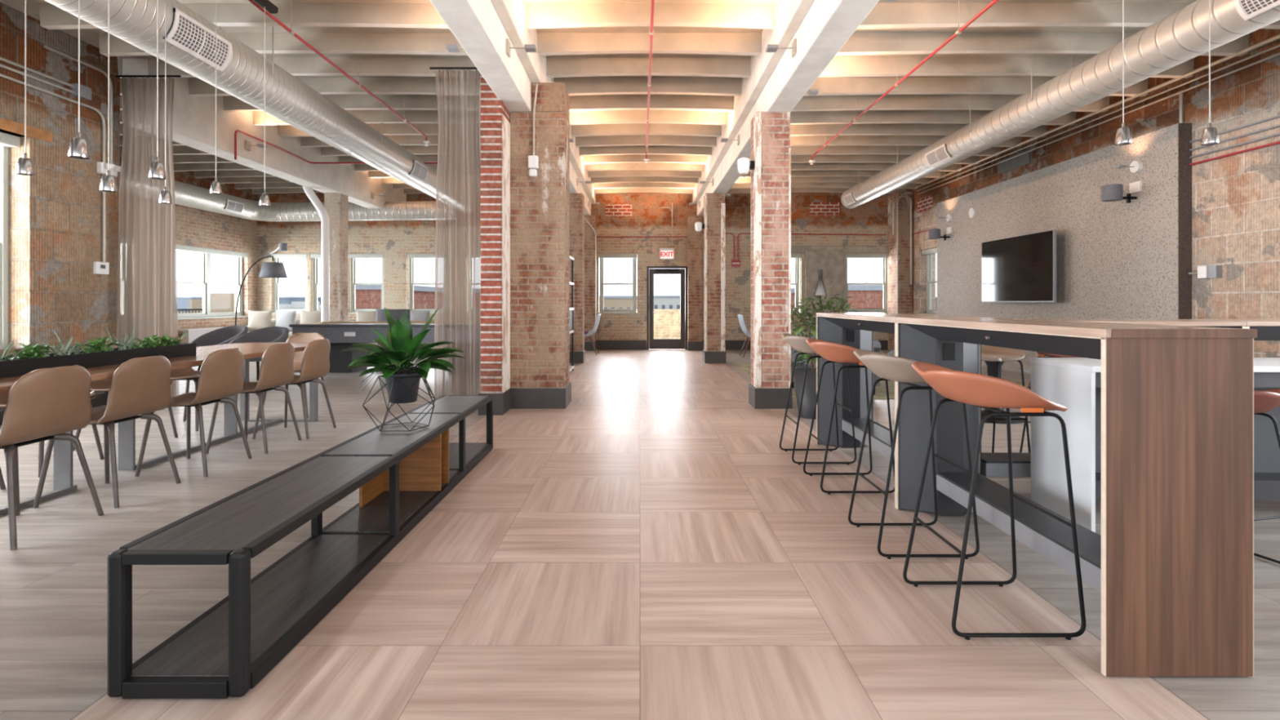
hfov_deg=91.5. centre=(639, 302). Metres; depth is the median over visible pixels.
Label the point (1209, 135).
pendant lamp
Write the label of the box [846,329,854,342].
outlet plate
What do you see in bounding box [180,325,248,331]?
shelf
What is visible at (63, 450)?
dining table
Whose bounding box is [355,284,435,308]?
building
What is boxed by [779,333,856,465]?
bar stool
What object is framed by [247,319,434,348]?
sofa
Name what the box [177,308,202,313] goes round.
railing
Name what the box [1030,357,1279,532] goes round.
table
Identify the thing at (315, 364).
dining chair
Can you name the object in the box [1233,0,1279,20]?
grille
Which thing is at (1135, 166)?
uplight
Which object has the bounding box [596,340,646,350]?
baseboard
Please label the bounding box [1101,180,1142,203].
wall lamp
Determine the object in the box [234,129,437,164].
pipe
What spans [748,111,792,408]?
brick pillar
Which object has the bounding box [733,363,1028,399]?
area rug
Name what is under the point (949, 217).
uplight
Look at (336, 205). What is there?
brick pillar
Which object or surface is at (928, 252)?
window
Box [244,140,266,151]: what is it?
uplight
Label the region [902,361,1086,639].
bar stool
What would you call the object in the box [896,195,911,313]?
conduit
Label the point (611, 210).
brick infill
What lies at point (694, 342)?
brick pilaster
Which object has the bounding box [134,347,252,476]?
dining chair
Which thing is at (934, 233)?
wall lamp
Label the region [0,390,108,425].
baseboard
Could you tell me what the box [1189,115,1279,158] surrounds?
conduit
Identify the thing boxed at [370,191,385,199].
uplight
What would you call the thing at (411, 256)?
window
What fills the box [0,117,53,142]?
trim
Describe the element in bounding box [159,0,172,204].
pendant lamp
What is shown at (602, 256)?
window
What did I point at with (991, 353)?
bar stool
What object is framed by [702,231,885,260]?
conduit
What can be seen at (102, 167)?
emergency light
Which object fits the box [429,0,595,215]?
ceiling beam
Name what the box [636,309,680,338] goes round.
wall
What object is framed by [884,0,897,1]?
uplight
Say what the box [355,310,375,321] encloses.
cushion
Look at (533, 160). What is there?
sensor
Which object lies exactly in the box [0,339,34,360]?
spiky plant
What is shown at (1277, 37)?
conduit
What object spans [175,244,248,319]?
window
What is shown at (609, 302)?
building
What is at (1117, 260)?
wall
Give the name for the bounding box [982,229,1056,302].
television
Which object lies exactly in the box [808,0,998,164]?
pipe
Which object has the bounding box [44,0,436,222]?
spiral duct
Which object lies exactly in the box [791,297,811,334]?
potted shrub
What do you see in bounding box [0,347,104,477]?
dining chair
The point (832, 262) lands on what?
concrete pier
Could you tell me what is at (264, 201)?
pendant lamp
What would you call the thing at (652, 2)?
pipe
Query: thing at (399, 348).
potted plant
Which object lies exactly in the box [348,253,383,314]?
window
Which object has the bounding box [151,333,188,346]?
leafy plant
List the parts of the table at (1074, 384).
panel, foot rail, panel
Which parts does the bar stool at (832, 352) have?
frame, frame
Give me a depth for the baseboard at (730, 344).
14.47 m
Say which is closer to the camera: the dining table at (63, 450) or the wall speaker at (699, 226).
the dining table at (63, 450)
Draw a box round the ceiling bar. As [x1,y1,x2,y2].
[266,0,278,13]
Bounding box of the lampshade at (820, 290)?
[814,279,826,295]
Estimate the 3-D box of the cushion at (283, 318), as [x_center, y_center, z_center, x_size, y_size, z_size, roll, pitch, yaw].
[-7.600,0.390,13.380,0.481,0.437,0.161,0,0,8]
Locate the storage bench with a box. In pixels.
[107,395,493,698]
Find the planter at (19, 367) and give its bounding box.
[0,343,195,377]
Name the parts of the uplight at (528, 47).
arm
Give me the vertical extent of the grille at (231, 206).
0.202 m
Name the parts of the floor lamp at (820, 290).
lamp shade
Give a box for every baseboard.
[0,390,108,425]
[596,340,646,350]
[702,340,888,350]
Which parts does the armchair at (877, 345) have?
armrest, backrest, seat, armrest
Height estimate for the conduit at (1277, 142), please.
0.024 m
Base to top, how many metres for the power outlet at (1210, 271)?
0.131 m
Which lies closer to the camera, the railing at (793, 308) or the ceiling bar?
the ceiling bar
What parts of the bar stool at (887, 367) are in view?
frame, frame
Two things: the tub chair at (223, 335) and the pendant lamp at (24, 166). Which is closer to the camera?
the pendant lamp at (24, 166)
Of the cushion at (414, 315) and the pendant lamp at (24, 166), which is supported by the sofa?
the cushion at (414, 315)
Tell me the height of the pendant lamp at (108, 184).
1.920 m
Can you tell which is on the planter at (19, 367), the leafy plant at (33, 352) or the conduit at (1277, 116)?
the leafy plant at (33, 352)
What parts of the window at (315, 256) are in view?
frame, sash, sash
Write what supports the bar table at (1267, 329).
on the floor
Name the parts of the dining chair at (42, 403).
leg, leg, seat frame, leg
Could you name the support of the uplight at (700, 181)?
attached to the ceiling beam at (778, 81)
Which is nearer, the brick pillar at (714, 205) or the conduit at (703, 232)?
the brick pillar at (714, 205)
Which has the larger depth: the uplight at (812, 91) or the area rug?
the area rug
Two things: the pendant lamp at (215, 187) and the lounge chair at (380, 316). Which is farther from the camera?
the lounge chair at (380, 316)
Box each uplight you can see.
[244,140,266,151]
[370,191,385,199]
[445,44,462,52]
[505,38,536,57]
[577,177,591,186]
[699,177,713,186]
[720,134,739,145]
[765,38,796,57]
[806,88,818,94]
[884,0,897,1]
[937,213,952,221]
[1115,160,1142,173]
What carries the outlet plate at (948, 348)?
attached to the bar table at (1171, 564)
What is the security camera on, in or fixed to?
attached to the wall at (394, 239)
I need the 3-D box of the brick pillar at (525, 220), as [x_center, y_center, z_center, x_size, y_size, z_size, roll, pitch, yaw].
[-1.173,-0.575,6.525,0.811,3.350,0.886,0,0,0]
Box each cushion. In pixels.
[248,310,272,330]
[275,310,296,330]
[299,310,320,324]
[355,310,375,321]
[409,310,430,320]
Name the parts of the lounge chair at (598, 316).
leg, leg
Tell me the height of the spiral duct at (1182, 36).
0.682 m
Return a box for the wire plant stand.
[362,375,435,431]
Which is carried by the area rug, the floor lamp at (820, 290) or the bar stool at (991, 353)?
the floor lamp at (820, 290)
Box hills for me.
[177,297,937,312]
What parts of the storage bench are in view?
leg, rail, rail, leg, rail, panel, rail, leg, rail, rail, panel, leg, panel, leg, rail, leg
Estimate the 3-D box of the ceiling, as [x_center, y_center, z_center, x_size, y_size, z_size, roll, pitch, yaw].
[-1.375,-2.675,5.700,15.650,0.350,18.200,0,0,0]
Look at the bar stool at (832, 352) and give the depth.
3.61 m
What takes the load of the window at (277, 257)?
in the wall at (394, 239)
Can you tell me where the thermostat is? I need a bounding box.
[93,261,109,274]
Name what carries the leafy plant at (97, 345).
on the planter at (19, 367)
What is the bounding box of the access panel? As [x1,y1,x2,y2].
[997,148,1030,173]
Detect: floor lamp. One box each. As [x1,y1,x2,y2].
[235,255,287,325]
[813,269,826,311]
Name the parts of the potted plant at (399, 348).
pot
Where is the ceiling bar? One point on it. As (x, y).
(267, 0)
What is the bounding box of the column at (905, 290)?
[888,191,913,350]
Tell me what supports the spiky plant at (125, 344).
on the planter at (19, 367)
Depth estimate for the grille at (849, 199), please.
12.64 m
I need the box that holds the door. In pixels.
[646,266,687,349]
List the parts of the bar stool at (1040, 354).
frame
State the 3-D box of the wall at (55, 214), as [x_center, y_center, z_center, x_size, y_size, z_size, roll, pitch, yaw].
[-5.925,-0.850,1.750,0.350,3.900,10.300,0,0,0]
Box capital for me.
[531,82,569,124]
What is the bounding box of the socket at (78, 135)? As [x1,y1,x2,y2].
[76,132,81,137]
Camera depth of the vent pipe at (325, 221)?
10.70 m
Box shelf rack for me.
[569,255,573,371]
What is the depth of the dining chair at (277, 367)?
4.69 m
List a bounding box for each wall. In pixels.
[0,2,119,354]
[120,155,257,338]
[257,192,892,340]
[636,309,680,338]
[906,28,1279,357]
[937,123,1191,374]
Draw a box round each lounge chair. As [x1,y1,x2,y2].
[375,309,409,355]
[584,313,600,355]
[737,314,751,357]
[880,349,894,355]
[1019,364,1031,389]
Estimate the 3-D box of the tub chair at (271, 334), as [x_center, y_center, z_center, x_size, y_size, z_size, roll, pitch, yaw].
[-5.013,0.715,8.229,0.728,0.775,0.636,0,0,14]
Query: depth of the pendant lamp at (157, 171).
3.40 m
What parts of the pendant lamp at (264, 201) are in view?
lamp shade, cord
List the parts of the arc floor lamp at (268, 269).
lamp shade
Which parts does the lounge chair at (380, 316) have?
backrest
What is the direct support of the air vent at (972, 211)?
in the wall at (1117, 260)
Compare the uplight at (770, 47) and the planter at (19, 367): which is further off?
the uplight at (770, 47)
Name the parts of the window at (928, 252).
sash, frame, sash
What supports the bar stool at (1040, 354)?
on the floor
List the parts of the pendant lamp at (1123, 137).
lamp shade, cord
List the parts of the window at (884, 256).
sash, sash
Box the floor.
[0,349,1279,719]
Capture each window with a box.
[0,132,20,349]
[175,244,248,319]
[271,253,306,314]
[310,253,320,311]
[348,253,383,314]
[407,253,435,314]
[598,253,637,314]
[791,253,801,314]
[844,253,888,313]
[921,247,937,314]
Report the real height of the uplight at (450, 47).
0.120 m
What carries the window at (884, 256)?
in the wall at (394, 239)
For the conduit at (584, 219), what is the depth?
14.14 m
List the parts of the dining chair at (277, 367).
leg, leg, seat frame, leg, leg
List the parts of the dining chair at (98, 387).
leg, leg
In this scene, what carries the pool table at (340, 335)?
on the floor
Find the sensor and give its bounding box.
[528,84,538,177]
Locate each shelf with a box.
[130,534,389,676]
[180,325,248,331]
[324,470,458,534]
[448,442,487,470]
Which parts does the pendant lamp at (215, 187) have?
lamp shade, cord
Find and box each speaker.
[694,222,704,231]
[737,157,755,174]
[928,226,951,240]
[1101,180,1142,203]
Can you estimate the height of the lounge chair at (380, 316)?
0.972 m
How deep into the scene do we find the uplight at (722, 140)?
8.26 m
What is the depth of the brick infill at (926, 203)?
13.31 m
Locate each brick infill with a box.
[605,204,631,217]
[809,202,839,215]
[917,194,933,213]
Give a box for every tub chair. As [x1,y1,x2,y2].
[189,324,248,370]
[228,326,288,382]
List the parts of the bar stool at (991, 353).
frame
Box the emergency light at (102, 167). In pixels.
[97,161,120,176]
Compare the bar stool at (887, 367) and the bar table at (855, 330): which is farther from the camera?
the bar table at (855, 330)
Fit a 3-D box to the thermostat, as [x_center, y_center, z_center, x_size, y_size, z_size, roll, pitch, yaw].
[-5.731,-0.365,6.640,0.037,0.130,0.160,0,0,0]
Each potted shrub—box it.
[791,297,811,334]
[791,326,816,419]
[795,293,857,331]
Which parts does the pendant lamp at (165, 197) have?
cord, lamp shade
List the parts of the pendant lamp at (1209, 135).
lamp shade, cord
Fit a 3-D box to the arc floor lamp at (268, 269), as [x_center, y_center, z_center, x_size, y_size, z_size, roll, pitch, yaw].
[-7.086,0.120,11.500,1.109,1.959,0.458,0,0,0]
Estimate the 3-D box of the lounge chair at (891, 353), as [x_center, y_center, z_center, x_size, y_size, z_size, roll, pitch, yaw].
[3.120,0.661,7.732,0.594,0.861,0.564,0,0,42]
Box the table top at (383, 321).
[321,320,434,323]
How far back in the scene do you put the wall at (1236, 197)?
6.56 m
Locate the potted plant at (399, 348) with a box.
[340,306,466,403]
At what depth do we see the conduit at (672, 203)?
14.46 m
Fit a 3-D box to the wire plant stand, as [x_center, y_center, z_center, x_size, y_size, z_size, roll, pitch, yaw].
[-1.311,0.546,3.431,0.394,0.290,0.377,0,0,0]
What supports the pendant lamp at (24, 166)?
hanging from the ceiling
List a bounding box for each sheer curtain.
[115,75,181,397]
[429,66,480,398]
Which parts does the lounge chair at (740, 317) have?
leg, leg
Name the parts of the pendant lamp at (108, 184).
lamp shade, cord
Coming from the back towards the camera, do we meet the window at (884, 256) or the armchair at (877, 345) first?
the window at (884, 256)
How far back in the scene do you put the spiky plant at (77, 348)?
3.58 m
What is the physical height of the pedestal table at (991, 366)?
0.725 m
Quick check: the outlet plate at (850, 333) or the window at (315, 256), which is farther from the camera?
the window at (315, 256)
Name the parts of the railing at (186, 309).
rail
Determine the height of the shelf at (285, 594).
0.017 m
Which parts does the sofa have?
backrest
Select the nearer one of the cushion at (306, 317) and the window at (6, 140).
the window at (6, 140)
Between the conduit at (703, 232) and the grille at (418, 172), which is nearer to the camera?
the grille at (418, 172)
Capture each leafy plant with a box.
[3,342,62,360]
[75,336,119,353]
[127,335,160,348]
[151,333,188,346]
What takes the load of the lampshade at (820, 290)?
attached to the floor lamp at (820, 290)
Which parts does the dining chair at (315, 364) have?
leg, leg, seat frame, leg, leg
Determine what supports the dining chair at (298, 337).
on the floor
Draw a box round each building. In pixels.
[189,293,234,313]
[279,301,320,308]
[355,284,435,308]
[599,296,637,312]
[653,295,680,309]
[791,284,883,308]
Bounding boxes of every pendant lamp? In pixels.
[15,0,35,175]
[67,0,90,159]
[99,0,117,192]
[148,0,166,179]
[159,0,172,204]
[209,0,222,194]
[253,0,276,206]
[1114,0,1132,145]
[1200,0,1218,145]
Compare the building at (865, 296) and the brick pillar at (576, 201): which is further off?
the building at (865, 296)
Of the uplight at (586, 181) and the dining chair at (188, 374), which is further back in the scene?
the uplight at (586, 181)
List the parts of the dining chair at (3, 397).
leg, leg, leg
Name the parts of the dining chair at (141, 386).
leg, leg, leg, seat frame, leg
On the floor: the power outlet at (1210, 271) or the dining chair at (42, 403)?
the dining chair at (42, 403)
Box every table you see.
[0,342,318,515]
[288,320,434,373]
[816,312,960,508]
[895,316,1257,676]
[979,319,1246,477]
[981,360,1024,424]
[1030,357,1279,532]
[1191,319,1279,340]
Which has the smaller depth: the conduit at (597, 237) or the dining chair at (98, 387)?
the dining chair at (98, 387)
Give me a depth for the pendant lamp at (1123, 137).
3.40 m
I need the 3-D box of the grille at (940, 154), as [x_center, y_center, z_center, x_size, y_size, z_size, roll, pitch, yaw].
[4.251,-2.092,8.900,0.098,0.191,0.600,0,0,0]
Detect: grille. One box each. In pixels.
[163,8,231,71]
[224,199,244,213]
[408,159,427,182]
[843,192,856,205]
[924,143,951,166]
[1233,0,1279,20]
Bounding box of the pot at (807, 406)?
[793,368,816,419]
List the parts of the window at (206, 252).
sash, sash, sill, sash, sash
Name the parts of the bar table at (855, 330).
panel, core post, foot rail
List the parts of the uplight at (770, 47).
arm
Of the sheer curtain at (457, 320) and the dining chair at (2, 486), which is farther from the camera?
the sheer curtain at (457, 320)
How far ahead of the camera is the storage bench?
2.17 m
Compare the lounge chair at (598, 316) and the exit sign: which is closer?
the lounge chair at (598, 316)
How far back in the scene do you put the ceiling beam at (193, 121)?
8.94 m
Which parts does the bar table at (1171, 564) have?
panel, core post, foot rail, panel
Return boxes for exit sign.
[659,248,674,259]
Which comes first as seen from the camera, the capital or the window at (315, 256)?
the capital
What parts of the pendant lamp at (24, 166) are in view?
lamp shade, cord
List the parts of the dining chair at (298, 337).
leg, leg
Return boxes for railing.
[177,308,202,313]
[279,308,434,309]
[792,308,883,309]
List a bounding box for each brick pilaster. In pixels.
[584,215,596,351]
[686,215,702,351]
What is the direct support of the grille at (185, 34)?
attached to the spiral duct at (190, 37)
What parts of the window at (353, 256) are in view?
sash, sash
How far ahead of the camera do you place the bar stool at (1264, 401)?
2.51 m
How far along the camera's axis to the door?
14.55 m
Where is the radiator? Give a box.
[180,325,248,343]
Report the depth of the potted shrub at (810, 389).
5.89 m
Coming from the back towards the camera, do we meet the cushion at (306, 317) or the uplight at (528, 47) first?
the cushion at (306, 317)
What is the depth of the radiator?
12.14 m
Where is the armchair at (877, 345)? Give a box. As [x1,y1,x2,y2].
[791,331,880,394]
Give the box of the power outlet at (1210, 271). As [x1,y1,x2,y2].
[1188,265,1222,278]
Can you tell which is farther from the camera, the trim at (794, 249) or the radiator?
the trim at (794, 249)
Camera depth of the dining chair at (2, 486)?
3.66 m
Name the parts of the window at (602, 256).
sill, sash, sash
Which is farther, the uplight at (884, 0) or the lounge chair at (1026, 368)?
the lounge chair at (1026, 368)
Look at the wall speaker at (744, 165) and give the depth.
6.50 m
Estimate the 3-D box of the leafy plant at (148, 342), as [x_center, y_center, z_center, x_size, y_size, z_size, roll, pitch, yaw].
[-3.316,0.272,4.170,0.191,0.090,0.242,0,0,0]
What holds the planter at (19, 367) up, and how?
on the dining table at (63, 450)
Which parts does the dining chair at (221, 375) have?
leg, leg, seat frame, leg, leg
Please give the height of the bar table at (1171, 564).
1.018 m
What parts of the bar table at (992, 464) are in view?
core post, foot rail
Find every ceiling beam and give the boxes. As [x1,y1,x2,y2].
[122,58,406,208]
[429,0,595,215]
[692,0,879,217]
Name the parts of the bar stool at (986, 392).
frame, frame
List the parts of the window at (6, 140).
sash, frame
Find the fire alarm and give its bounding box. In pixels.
[731,260,740,266]
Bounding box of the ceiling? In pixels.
[0,0,1279,194]
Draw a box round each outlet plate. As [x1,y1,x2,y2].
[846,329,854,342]
[942,342,955,359]
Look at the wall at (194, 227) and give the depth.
13.28 m
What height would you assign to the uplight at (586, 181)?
0.120 m
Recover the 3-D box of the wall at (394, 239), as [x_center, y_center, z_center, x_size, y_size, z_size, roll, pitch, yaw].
[-1.400,-0.850,14.650,15.600,3.900,0.300,0,0,0]
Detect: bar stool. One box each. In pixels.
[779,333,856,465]
[803,338,894,494]
[848,349,979,559]
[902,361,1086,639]
[981,344,1031,452]
[1019,351,1080,452]
[1253,388,1279,564]
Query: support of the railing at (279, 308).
on the terrace
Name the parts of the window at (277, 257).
sash, sash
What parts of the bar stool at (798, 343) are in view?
frame, frame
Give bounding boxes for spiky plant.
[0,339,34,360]
[38,328,92,355]
[103,326,141,350]
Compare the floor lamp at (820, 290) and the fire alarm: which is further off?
the fire alarm
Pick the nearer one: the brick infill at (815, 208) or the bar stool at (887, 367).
the bar stool at (887, 367)
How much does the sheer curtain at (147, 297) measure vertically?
3.542 m
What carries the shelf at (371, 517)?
attached to the storage bench
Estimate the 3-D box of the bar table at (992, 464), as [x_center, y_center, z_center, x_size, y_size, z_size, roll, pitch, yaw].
[2.540,0.599,3.585,1.460,0.994,0.442,0,0,0]
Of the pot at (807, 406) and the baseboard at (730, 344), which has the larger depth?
the baseboard at (730, 344)
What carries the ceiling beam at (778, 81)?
attached to the ceiling
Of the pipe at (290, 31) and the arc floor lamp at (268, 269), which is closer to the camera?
the pipe at (290, 31)
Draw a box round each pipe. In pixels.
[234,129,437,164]
[248,0,430,146]
[302,186,329,322]
[643,0,654,163]
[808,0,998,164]
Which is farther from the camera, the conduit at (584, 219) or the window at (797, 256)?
the window at (797, 256)
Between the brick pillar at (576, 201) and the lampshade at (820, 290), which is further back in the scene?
the brick pillar at (576, 201)
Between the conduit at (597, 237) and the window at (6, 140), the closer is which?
the window at (6, 140)
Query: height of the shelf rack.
1.820 m
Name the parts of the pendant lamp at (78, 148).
lamp shade, cord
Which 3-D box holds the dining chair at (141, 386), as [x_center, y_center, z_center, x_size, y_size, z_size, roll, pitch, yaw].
[-3.026,0.706,3.570,0.469,0.794,0.473,0,0,0]
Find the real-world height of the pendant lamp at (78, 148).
1.869 m
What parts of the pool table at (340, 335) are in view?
name plate, rail, rail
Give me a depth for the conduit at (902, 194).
13.79 m
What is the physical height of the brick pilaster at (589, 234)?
3.070 m
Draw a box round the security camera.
[270,242,287,253]
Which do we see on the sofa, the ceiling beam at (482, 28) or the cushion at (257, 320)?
the cushion at (257, 320)
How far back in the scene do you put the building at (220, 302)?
150.01 m
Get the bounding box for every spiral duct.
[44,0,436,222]
[840,0,1279,208]
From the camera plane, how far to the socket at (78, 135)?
2.84 m
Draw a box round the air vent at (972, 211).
[968,208,975,217]
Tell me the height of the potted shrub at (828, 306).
1.208 m
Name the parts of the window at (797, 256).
sash, frame, sash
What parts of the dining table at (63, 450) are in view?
floor rail, leg, leg, floor rail, leg, leg, floor rail, leg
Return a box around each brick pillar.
[324,193,348,321]
[478,74,571,415]
[569,193,585,363]
[702,193,726,363]
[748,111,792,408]
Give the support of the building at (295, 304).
on the ground
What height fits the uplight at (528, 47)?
0.120 m
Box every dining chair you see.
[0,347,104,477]
[0,364,103,550]
[0,466,5,489]
[32,355,181,507]
[73,341,177,450]
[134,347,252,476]
[159,336,199,431]
[205,342,302,453]
[252,338,336,439]
[259,333,325,418]
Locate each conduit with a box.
[0,44,112,262]
[584,218,596,333]
[596,236,687,237]
[661,203,672,245]
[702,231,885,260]
[892,191,911,234]
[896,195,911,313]
[915,34,1279,194]
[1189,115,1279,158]
[1189,141,1279,165]
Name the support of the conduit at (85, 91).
attached to the wall at (55, 214)
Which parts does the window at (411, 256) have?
sash, sash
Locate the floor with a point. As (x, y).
(648, 546)
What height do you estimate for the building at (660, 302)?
16.296 m
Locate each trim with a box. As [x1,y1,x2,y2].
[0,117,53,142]
[791,245,888,253]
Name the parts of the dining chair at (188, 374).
seat frame, leg, leg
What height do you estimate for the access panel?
0.220 m
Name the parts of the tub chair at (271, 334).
seat, leg, backrest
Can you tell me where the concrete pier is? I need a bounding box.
[804,250,844,331]
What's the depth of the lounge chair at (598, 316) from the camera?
13.02 m
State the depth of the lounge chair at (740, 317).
12.54 m
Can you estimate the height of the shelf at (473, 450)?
0.017 m
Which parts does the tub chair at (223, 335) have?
backrest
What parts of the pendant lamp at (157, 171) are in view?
lamp shade, cord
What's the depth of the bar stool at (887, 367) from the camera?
2.71 m
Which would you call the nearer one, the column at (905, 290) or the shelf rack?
the shelf rack

